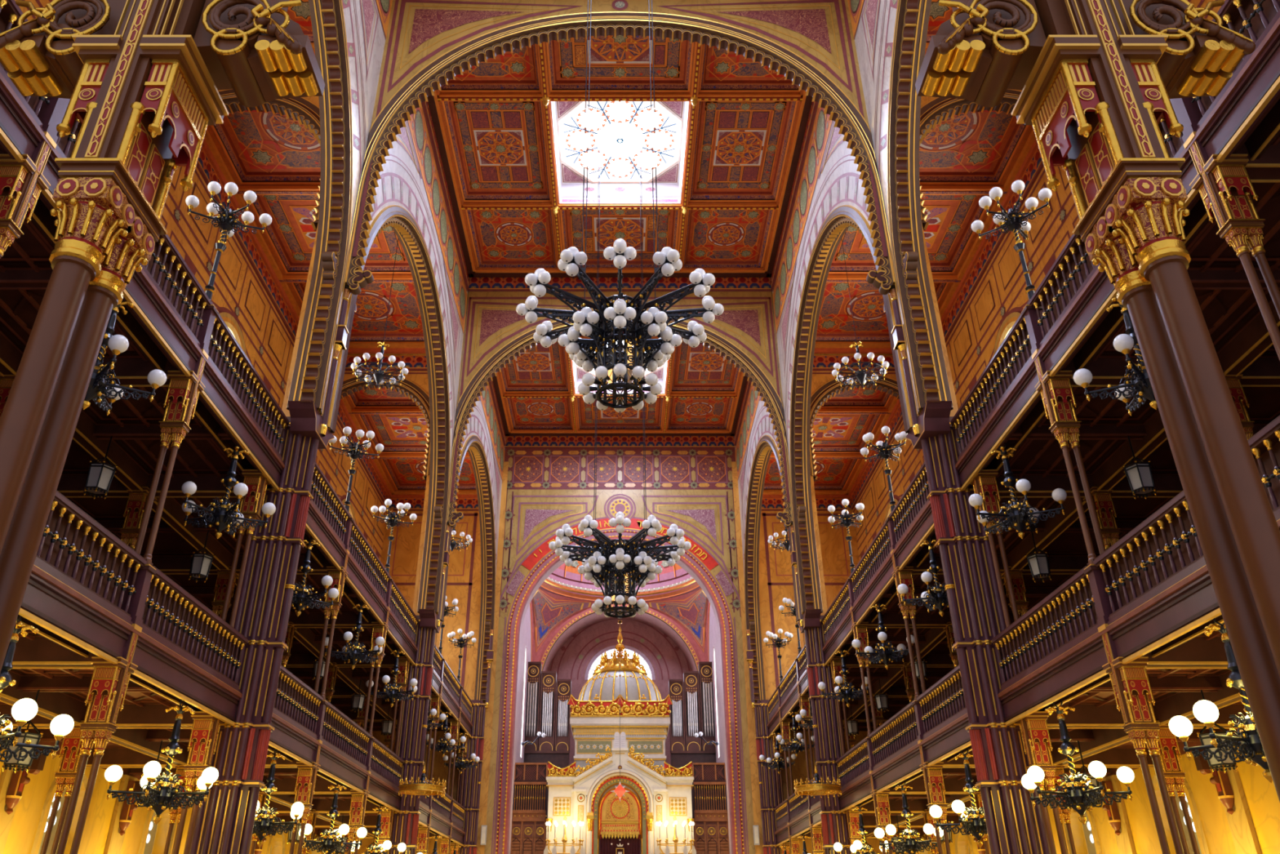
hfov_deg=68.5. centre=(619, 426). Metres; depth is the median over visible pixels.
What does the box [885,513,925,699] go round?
post
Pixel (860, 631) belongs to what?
post
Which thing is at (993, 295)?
wall
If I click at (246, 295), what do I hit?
wall
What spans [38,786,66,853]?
window
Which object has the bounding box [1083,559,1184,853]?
post
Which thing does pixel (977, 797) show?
post
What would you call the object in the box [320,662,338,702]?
post
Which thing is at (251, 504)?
post
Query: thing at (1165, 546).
balustrade
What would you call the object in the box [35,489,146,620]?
balustrade
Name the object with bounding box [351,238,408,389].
ring chandelier
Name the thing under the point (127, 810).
wall bracket
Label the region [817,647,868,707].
chandelier
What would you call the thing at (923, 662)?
lantern
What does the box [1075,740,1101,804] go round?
lantern
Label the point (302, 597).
chandelier
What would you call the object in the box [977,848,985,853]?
pendant
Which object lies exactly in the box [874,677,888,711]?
lantern
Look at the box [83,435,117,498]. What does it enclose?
lantern
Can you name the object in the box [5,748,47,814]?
wall bracket
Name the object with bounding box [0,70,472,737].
gallery
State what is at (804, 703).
post
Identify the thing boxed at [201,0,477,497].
ceiling
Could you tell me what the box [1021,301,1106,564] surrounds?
post
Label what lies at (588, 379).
globe
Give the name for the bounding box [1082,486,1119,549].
post
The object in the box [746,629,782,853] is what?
pier
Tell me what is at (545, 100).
finial
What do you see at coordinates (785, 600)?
lamp standard
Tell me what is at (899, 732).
balustrade
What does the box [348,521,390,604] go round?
balustrade
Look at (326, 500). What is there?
balustrade
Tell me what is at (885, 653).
chandelier
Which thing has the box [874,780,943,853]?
chandelier
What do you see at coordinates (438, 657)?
balustrade
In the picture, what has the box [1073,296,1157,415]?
chandelier
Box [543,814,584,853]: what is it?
candelabrum
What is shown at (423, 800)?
balustrade
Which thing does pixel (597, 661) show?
window
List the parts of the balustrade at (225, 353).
panel, rail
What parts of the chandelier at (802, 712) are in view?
globe, globe, arm, arm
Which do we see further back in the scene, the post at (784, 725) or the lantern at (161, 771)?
the post at (784, 725)
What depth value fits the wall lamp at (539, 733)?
43.78 m
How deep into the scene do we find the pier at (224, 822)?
15.29 m
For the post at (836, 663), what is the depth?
26.42 m
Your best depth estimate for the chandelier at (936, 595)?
18.00 m
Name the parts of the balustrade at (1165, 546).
rail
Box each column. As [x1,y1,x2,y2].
[0,0,324,672]
[915,0,1279,802]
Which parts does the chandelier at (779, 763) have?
globe, arm, globe, stem, globe, arm, globe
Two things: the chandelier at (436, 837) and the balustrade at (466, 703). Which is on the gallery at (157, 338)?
the balustrade at (466, 703)
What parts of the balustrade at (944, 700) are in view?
handrail, rail, panel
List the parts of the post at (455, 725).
cornice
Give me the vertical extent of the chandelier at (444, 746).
1.622 m
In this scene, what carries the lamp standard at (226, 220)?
on the post at (182, 395)
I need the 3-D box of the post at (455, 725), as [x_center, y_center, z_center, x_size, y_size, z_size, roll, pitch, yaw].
[-6.128,11.544,34.613,0.356,4.040,0.445,0,-28,0]
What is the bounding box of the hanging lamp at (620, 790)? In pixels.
[610,604,629,802]
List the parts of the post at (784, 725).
cornice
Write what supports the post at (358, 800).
on the floor
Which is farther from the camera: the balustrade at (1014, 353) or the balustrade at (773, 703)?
the balustrade at (773, 703)
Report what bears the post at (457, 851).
on the floor
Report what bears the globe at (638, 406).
attached to the globe chandelier at (614, 362)
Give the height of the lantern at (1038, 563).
1.250 m
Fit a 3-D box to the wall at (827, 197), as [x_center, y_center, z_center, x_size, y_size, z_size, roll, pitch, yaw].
[5.725,-2.885,25.913,0.640,13.700,37.200,0,-28,0]
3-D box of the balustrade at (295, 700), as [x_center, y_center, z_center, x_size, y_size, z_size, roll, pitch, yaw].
[-6.090,4.951,17.171,0.200,0.800,3.698,0,-28,0]
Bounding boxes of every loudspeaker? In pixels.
[480,825,487,844]
[752,825,759,844]
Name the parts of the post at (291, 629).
cornice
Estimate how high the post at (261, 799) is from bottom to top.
4.160 m
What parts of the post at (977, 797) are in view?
cornice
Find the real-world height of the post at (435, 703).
4.040 m
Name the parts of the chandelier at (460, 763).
globe, arm, arm, stem, arm, arm, globe, globe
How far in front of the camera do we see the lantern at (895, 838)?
27.26 m
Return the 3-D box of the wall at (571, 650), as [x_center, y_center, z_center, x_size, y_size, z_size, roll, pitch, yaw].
[0.000,15.115,43.594,10.000,17.000,10.850,0,-28,0]
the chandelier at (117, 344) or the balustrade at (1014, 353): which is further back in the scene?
the balustrade at (1014, 353)
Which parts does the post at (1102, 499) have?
cornice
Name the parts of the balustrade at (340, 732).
panel, rail, handrail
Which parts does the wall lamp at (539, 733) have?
arm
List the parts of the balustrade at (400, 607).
rail, handrail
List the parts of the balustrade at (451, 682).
rail, handrail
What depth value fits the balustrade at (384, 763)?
24.21 m
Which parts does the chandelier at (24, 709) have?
globe, stem, arm, globe, arm, globe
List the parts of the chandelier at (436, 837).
stem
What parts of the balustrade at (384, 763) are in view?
panel, rail, handrail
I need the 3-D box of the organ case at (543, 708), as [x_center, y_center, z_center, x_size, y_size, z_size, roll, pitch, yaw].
[-3.590,15.302,45.399,2.320,7.770,0.690,0,-28,0]
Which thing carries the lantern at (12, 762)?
hanging from the floor
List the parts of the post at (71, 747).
cornice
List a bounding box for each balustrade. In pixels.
[0,0,49,127]
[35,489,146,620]
[56,117,211,346]
[141,565,248,688]
[208,313,289,458]
[273,664,323,737]
[310,461,350,546]
[321,699,371,768]
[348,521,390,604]
[370,736,404,789]
[389,581,418,645]
[419,777,431,808]
[431,782,452,821]
[432,644,443,679]
[442,660,461,705]
[452,798,465,829]
[461,688,472,721]
[767,688,778,721]
[774,798,787,829]
[778,660,797,705]
[787,782,808,821]
[796,644,807,679]
[808,777,820,808]
[821,581,850,645]
[835,736,869,789]
[849,521,891,604]
[868,699,918,768]
[889,461,929,546]
[916,664,966,737]
[950,313,1031,458]
[991,565,1098,688]
[1028,117,1183,346]
[1093,415,1279,620]
[1191,0,1279,127]
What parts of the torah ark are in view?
lattice panel, panel, crown, panel, lattice panel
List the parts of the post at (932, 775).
cornice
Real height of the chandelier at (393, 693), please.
1.622 m
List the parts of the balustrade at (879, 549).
handrail, rail, panel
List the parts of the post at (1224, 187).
cornice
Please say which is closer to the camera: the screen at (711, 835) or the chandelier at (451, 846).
the chandelier at (451, 846)
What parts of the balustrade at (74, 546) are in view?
panel, rail, handrail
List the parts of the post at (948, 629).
cornice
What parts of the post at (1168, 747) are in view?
cornice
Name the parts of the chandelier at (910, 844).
globe, globe, arm, arm, stem, arm, globe, arm, globe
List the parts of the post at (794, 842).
cornice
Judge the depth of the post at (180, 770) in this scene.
18.01 m
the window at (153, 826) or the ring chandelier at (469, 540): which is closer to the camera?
the window at (153, 826)
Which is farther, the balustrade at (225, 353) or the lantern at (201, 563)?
the lantern at (201, 563)
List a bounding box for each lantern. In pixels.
[2,689,43,773]
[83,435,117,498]
[138,740,163,804]
[188,529,214,582]
[287,817,301,844]
[312,656,325,679]
[334,814,348,853]
[351,677,365,711]
[366,835,375,853]
[381,706,392,735]
[847,706,858,735]
[864,835,873,853]
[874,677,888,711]
[892,814,904,853]
[914,656,927,679]
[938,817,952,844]
[1025,530,1051,582]
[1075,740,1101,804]
[1122,435,1156,498]
[1196,689,1237,773]
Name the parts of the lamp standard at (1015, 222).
globe, globe, arm, arm, globe, globe, arm, arm, crown, arm, globe, arm, globe, arm, globe, arm, globe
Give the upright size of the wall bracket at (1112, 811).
1.080 m
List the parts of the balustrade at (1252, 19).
rail, handrail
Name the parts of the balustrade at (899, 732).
handrail, rail, panel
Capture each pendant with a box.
[5,795,22,814]
[119,819,131,835]
[254,848,262,853]
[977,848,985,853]
[1108,819,1120,835]
[1217,795,1234,814]
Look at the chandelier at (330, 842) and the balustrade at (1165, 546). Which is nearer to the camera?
the balustrade at (1165, 546)
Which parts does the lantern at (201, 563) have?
lamp shade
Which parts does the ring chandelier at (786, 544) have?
globe, stem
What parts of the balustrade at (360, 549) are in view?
panel, rail, handrail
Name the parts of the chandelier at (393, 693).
globe, arm, globe, arm, stem, arm, arm, globe, globe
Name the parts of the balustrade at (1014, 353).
rail, panel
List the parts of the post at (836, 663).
cornice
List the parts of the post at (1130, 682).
cornice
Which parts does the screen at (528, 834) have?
door, door, door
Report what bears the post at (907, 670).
attached to the gallery at (1245, 119)
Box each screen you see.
[510,762,547,853]
[692,762,729,853]
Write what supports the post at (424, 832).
on the floor
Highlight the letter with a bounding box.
[693,547,702,555]
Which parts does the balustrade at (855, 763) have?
handrail, rail, panel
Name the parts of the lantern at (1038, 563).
lamp shade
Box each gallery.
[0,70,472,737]
[767,14,1279,737]
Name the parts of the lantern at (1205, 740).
lamp shade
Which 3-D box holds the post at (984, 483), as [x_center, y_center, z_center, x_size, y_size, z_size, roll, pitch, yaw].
[6.230,2.087,15.437,0.353,2.860,0.445,0,-28,0]
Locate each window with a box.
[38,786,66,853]
[143,811,157,853]
[558,101,681,182]
[577,340,662,376]
[588,648,651,678]
[1082,811,1096,853]
[1173,786,1201,853]
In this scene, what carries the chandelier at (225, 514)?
hanging from the gallery at (157, 338)
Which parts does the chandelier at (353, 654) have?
globe, arm, globe, arm, stem, arm, arm, globe, globe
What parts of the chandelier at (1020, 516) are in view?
globe, globe, arm, arm, stem, arm, globe, arm, globe, arm, globe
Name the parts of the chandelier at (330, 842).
globe, arm, arm, stem, arm, globe, arm, globe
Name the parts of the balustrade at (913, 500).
handrail, rail, panel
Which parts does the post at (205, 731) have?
cornice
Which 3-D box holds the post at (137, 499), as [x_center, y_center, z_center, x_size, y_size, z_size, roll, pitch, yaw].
[-8.500,2.417,16.054,0.353,2.860,0.445,0,-28,0]
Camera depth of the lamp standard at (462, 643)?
36.18 m
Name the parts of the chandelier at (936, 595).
globe, arm, globe, globe, arm, arm, stem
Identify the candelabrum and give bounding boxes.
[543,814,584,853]
[655,814,696,853]
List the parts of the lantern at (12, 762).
lamp shade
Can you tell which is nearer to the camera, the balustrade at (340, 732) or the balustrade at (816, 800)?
the balustrade at (340, 732)
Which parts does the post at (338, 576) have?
cornice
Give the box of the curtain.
[599,834,640,853]
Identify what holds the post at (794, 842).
on the floor
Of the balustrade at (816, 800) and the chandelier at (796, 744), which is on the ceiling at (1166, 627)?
the balustrade at (816, 800)
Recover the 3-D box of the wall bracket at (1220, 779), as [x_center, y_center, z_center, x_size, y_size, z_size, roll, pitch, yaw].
[10.400,6.178,16.369,0.460,1.080,0.247,0,-28,0]
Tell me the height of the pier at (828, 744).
12.550 m
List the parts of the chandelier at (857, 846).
globe, globe, globe, stem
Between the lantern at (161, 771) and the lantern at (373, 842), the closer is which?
the lantern at (161, 771)
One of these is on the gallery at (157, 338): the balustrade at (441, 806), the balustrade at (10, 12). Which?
the balustrade at (10, 12)
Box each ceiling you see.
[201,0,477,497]
[426,35,813,435]
[531,542,708,661]
[552,551,687,583]
[762,0,1038,497]
[774,513,1279,845]
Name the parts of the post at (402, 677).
cornice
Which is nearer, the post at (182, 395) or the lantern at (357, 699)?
the post at (182, 395)
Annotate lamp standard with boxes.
[185,181,271,301]
[328,426,383,512]
[370,498,417,575]
[438,595,458,655]
[447,628,476,683]
[763,628,792,683]
[778,597,801,655]
[827,498,864,573]
[860,426,907,511]
[971,180,1052,301]
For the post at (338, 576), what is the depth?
19.92 m
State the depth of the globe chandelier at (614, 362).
14.70 m
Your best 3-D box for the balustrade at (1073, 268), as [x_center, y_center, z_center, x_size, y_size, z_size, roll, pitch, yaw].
[6.090,-2.427,11.845,0.200,0.800,3.948,0,-28,0]
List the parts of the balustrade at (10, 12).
handrail, panel, rail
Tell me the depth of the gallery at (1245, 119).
14.76 m
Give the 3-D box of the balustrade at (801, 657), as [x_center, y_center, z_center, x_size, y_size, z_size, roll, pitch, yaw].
[6.090,7.255,29.977,0.200,0.800,3.698,0,-28,0]
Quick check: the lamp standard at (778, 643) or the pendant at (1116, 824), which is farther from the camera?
the lamp standard at (778, 643)
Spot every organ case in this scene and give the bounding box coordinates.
[524,661,571,818]
[668,661,715,818]
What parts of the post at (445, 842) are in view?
cornice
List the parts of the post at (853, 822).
cornice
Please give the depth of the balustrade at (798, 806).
31.92 m
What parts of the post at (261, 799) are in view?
cornice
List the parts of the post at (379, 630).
cornice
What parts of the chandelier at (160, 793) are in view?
globe, arm, globe, globe, arm, stem, arm, arm, globe, globe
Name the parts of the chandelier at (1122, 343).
globe, arm, globe, globe, stem, arm, arm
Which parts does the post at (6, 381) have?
cornice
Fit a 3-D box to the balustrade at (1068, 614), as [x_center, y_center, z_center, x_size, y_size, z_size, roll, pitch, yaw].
[6.090,2.948,13.419,0.200,0.800,3.488,0,-28,0]
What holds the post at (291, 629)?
attached to the gallery at (157, 338)
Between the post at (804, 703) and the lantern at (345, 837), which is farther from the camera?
the post at (804, 703)
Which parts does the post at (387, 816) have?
cornice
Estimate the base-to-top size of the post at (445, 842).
5.440 m
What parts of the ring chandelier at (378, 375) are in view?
globe, globe, globe, globe, stem, globe, globe, globe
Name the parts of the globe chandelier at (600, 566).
globe, globe, globe, globe, globe, globe, globe, globe, globe, globe, globe, globe, globe, globe, globe, globe, globe, globe, globe, arm, globe, globe, globe, globe, arm, globe, globe, arm, globe, globe, globe, globe, globe, globe, globe, globe, arm, globe, globe, globe, globe, arm, globe, globe, globe, globe, globe, globe, globe, globe, globe, globe, globe, globe, globe, globe, globe, globe, globe, globe, globe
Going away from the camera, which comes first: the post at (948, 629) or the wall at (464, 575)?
the post at (948, 629)
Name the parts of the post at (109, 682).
cornice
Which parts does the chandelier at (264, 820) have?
arm, stem, arm, arm, globe, globe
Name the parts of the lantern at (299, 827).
lamp shade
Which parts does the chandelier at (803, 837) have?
stem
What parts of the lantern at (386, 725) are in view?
lamp shade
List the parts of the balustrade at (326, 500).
panel, rail, handrail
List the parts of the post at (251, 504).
cornice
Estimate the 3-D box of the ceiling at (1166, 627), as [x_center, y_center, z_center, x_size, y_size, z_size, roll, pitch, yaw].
[8.277,7.157,19.880,4.645,0.540,37.815,0,-28,0]
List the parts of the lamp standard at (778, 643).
globe, globe, crown, globe, globe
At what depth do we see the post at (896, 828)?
29.12 m
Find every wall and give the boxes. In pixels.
[0,0,393,853]
[286,0,506,701]
[340,277,899,615]
[351,461,508,853]
[484,435,755,853]
[510,600,729,849]
[731,461,888,853]
[733,0,953,701]
[847,0,1279,853]
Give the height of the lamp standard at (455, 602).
2.053 m
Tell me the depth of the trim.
43.03 m
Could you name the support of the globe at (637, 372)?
attached to the globe chandelier at (614, 362)
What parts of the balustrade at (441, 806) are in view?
rail, handrail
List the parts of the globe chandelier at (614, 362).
globe, globe, globe, globe, globe, globe, globe, globe, globe, globe, globe, globe, globe, globe, globe, globe, globe, globe, globe, globe, globe, globe, globe, globe, globe, globe, globe, arm, globe, globe, globe, globe, arm, arm, globe, globe, arm, globe, globe, globe, globe, globe, globe, globe, globe, arm, arm, globe, globe, globe, globe, arm, globe, globe, globe, globe, globe, globe, globe, globe, globe, globe, globe, globe, globe, globe, globe, globe, globe, globe, globe, globe, globe, globe, globe, globe, globe, globe, globe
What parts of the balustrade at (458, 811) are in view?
handrail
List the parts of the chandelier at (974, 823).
globe, arm, globe, arm, stem, arm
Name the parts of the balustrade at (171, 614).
panel, rail, handrail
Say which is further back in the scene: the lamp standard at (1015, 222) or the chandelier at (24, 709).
the lamp standard at (1015, 222)
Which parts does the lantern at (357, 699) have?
lamp shade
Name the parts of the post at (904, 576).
cornice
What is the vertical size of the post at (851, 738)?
2.860 m
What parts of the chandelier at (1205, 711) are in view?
globe, globe, arm, arm, stem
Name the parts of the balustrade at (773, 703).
handrail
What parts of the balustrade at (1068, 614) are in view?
handrail, rail, panel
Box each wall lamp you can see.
[520,731,545,745]
[694,731,719,745]
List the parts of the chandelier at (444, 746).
arm, stem, arm, globe, globe, arm, globe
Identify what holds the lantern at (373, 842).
hanging from the floor
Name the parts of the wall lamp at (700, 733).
arm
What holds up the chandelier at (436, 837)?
hanging from the floor
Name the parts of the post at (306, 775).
cornice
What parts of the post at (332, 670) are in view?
cornice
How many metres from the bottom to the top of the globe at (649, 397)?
0.201 m
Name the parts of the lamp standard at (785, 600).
globe, globe, arm, globe, crown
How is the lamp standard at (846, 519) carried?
on the post at (860, 631)
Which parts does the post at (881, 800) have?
cornice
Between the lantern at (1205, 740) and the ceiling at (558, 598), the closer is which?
the lantern at (1205, 740)
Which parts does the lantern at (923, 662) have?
lamp shade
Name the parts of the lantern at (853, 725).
lamp shade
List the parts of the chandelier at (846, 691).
globe, arm, globe, globe, arm, stem, arm, arm, globe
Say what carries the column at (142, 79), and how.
on the floor
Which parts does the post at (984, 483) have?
cornice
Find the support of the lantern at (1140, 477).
hanging from the gallery at (1245, 119)
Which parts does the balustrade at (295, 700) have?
panel, rail, handrail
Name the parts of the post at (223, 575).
cornice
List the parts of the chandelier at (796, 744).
globe, arm, arm, stem, arm, globe, arm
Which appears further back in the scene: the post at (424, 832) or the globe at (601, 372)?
the post at (424, 832)
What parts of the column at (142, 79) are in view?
cornice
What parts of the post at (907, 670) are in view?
cornice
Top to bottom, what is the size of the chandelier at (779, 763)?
1.622 m
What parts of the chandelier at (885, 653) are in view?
globe, arm, globe, arm, stem, globe, arm, arm, globe, arm, globe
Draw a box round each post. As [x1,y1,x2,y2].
[0,96,70,258]
[0,374,15,417]
[40,720,88,853]
[55,559,156,853]
[120,486,157,549]
[133,301,218,564]
[163,764,195,853]
[172,711,223,853]
[211,566,239,617]
[221,469,270,640]
[250,789,266,853]
[281,622,297,667]
[288,696,328,853]
[301,808,318,853]
[314,513,354,699]
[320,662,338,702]
[343,831,349,853]
[346,733,374,853]
[355,693,371,728]
[363,576,393,736]
[377,806,395,853]
[383,718,397,747]
[389,656,411,755]
[415,795,431,853]
[425,656,444,781]
[440,796,454,853]
[446,684,462,798]
[450,842,460,853]
[456,732,468,804]
[771,732,783,804]
[777,684,793,798]
[779,842,789,853]
[785,796,799,853]
[795,656,814,781]
[808,795,824,853]
[828,656,850,755]
[842,718,856,747]
[844,806,862,844]
[846,576,876,736]
[865,733,893,853]
[868,693,884,728]
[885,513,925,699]
[891,826,898,853]
[901,662,919,702]
[911,696,951,853]
[921,808,938,853]
[942,622,958,667]
[969,469,1018,640]
[973,789,989,853]
[1000,566,1028,617]
[1016,711,1067,853]
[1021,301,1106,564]
[1044,764,1076,853]
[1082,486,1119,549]
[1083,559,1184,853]
[1151,720,1199,853]
[1169,96,1279,360]
[1224,373,1254,439]
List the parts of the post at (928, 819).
cornice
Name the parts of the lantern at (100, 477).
lamp shade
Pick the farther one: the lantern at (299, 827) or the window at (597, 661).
the window at (597, 661)
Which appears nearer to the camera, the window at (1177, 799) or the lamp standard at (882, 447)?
the window at (1177, 799)
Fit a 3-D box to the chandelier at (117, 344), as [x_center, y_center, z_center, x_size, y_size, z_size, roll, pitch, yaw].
[-6.108,-0.882,11.109,1.427,1.622,1.371,5,-28,-9]
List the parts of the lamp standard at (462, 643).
globe, arm, globe, crown, globe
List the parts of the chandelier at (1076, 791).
globe, globe, arm, arm, stem, arm, globe, arm, globe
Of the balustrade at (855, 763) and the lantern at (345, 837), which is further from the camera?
the lantern at (345, 837)
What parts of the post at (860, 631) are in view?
cornice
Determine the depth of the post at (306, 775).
18.21 m
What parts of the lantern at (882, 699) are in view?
lamp shade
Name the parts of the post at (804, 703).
cornice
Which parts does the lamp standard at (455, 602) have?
crown, arm, globe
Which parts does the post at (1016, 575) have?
cornice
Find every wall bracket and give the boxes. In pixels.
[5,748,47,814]
[119,780,140,835]
[254,828,272,853]
[973,837,985,853]
[1098,780,1120,835]
[1192,749,1234,814]
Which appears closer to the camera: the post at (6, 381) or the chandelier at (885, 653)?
the post at (6, 381)
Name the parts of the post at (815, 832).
cornice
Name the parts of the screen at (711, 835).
door, door, door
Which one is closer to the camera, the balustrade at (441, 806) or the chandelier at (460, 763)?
the balustrade at (441, 806)
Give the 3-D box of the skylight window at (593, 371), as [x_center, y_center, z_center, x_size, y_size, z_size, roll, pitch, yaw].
[0.000,-3.042,40.054,3.850,0.020,3.730,0,-28,0]
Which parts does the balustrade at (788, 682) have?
handrail, rail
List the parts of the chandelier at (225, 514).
globe, globe, arm, arm, stem, arm, arm, globe, globe, arm, globe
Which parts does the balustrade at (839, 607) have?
handrail, rail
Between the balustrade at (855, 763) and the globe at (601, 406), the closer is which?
the globe at (601, 406)
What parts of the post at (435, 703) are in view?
cornice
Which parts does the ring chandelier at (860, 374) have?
globe, globe, globe, stem, globe, globe, globe, globe, globe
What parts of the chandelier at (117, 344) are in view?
arm, stem, arm, globe, globe, arm, globe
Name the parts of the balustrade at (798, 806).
handrail, rail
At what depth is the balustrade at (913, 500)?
19.51 m
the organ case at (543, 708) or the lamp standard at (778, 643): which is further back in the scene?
the organ case at (543, 708)
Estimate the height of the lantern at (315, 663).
1.250 m
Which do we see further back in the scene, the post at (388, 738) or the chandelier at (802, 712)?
the post at (388, 738)
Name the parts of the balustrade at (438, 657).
handrail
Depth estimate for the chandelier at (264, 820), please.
16.00 m
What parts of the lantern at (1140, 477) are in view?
lamp shade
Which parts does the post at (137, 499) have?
cornice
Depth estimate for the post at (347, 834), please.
29.08 m
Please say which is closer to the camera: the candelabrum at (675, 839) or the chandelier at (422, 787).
the chandelier at (422, 787)
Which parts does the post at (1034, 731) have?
cornice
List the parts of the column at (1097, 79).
cornice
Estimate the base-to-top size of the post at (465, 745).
2.860 m
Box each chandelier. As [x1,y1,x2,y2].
[0,614,74,762]
[82,301,166,415]
[104,699,218,824]
[181,442,275,539]
[252,748,303,847]
[291,536,338,616]
[298,781,366,853]
[324,600,384,669]
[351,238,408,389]
[351,803,405,853]
[365,647,417,707]
[398,262,471,798]
[425,709,466,756]
[426,708,446,728]
[430,832,442,853]
[442,730,479,773]
[449,486,472,551]
[450,844,460,853]
[515,0,724,413]
[548,112,691,618]
[759,729,796,773]
[767,486,790,551]
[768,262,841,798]
[776,708,815,756]
[779,841,790,853]
[795,709,813,728]
[797,832,809,853]
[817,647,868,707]
[831,238,888,389]
[833,803,888,853]
[851,600,915,669]
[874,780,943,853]
[897,535,949,616]
[929,747,987,847]
[968,442,1066,539]
[1021,698,1133,824]
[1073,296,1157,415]
[1168,617,1272,782]
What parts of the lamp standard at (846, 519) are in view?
globe, globe, arm, arm, globe, globe, crown, arm, arm, arm, globe, globe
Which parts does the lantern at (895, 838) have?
lamp shade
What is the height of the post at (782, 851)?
4.160 m
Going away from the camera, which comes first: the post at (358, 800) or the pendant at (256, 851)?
the post at (358, 800)
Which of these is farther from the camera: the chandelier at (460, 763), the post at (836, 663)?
the chandelier at (460, 763)
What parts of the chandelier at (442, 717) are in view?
arm, globe, arm, globe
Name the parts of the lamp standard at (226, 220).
globe, arm, arm, globe, globe, arm, crown, arm, globe, arm, globe, arm, arm, globe, arm, globe, globe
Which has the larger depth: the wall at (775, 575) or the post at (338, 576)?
the wall at (775, 575)
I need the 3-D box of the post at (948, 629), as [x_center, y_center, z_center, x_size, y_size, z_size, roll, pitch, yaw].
[8.500,6.312,23.349,0.353,2.860,0.445,0,-28,0]
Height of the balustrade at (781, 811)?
0.800 m
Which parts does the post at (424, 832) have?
cornice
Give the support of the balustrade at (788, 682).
on the gallery at (1245, 119)
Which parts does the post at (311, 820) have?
cornice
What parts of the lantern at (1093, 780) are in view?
lamp shade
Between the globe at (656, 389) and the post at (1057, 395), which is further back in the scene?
the globe at (656, 389)
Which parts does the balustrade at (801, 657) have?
handrail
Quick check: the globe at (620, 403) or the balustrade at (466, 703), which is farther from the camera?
the balustrade at (466, 703)
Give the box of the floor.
[0,560,465,845]
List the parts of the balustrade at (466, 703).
handrail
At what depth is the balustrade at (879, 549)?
22.55 m
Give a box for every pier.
[189,288,351,853]
[382,524,449,853]
[457,629,493,853]
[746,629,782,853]
[790,524,853,853]
[888,288,1050,853]
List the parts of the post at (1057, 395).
cornice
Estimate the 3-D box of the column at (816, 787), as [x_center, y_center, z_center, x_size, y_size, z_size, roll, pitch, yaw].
[5.270,1.930,29.124,1.260,17.830,1.260,0,-28,0]
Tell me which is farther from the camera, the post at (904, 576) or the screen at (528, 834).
the screen at (528, 834)
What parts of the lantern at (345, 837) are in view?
lamp shade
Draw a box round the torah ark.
[545,620,694,853]
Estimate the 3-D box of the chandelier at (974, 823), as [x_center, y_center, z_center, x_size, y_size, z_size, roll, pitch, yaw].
[6.046,6.417,16.288,1.372,1.622,1.427,-11,-30,20]
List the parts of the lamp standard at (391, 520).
globe, arm, globe, arm, globe, arm, crown, arm, globe, arm, arm, globe, globe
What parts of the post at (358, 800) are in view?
cornice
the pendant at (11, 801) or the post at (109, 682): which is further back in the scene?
the pendant at (11, 801)
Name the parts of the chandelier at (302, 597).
arm, stem, arm, arm, globe, globe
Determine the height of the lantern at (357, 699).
1.250 m
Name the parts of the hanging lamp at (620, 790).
red glass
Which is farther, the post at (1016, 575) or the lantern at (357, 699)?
the lantern at (357, 699)
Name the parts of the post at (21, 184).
cornice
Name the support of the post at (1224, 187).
on the post
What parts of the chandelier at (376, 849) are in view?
stem, globe, globe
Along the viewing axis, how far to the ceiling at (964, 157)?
28.75 m
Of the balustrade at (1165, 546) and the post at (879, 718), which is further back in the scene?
the post at (879, 718)
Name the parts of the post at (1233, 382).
cornice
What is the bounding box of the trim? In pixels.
[637,520,642,528]
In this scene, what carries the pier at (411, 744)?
on the floor
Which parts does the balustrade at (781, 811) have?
handrail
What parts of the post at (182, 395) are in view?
cornice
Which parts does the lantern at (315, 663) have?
lamp shade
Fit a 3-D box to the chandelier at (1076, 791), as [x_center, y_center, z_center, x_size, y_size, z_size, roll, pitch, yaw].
[6.064,4.537,12.765,1.427,1.622,1.371,21,-35,-34]
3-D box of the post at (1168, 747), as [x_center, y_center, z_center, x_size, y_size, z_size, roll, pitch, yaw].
[8.500,6.518,13.864,0.353,4.160,0.445,0,-28,0]
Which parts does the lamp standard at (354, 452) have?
globe, arm, globe, arm, globe, arm, crown, arm, globe, arm, globe, arm, globe, globe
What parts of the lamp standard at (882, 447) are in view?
globe, globe, globe, arm, arm, arm, globe, crown, globe, arm, arm, arm, arm, globe, globe, globe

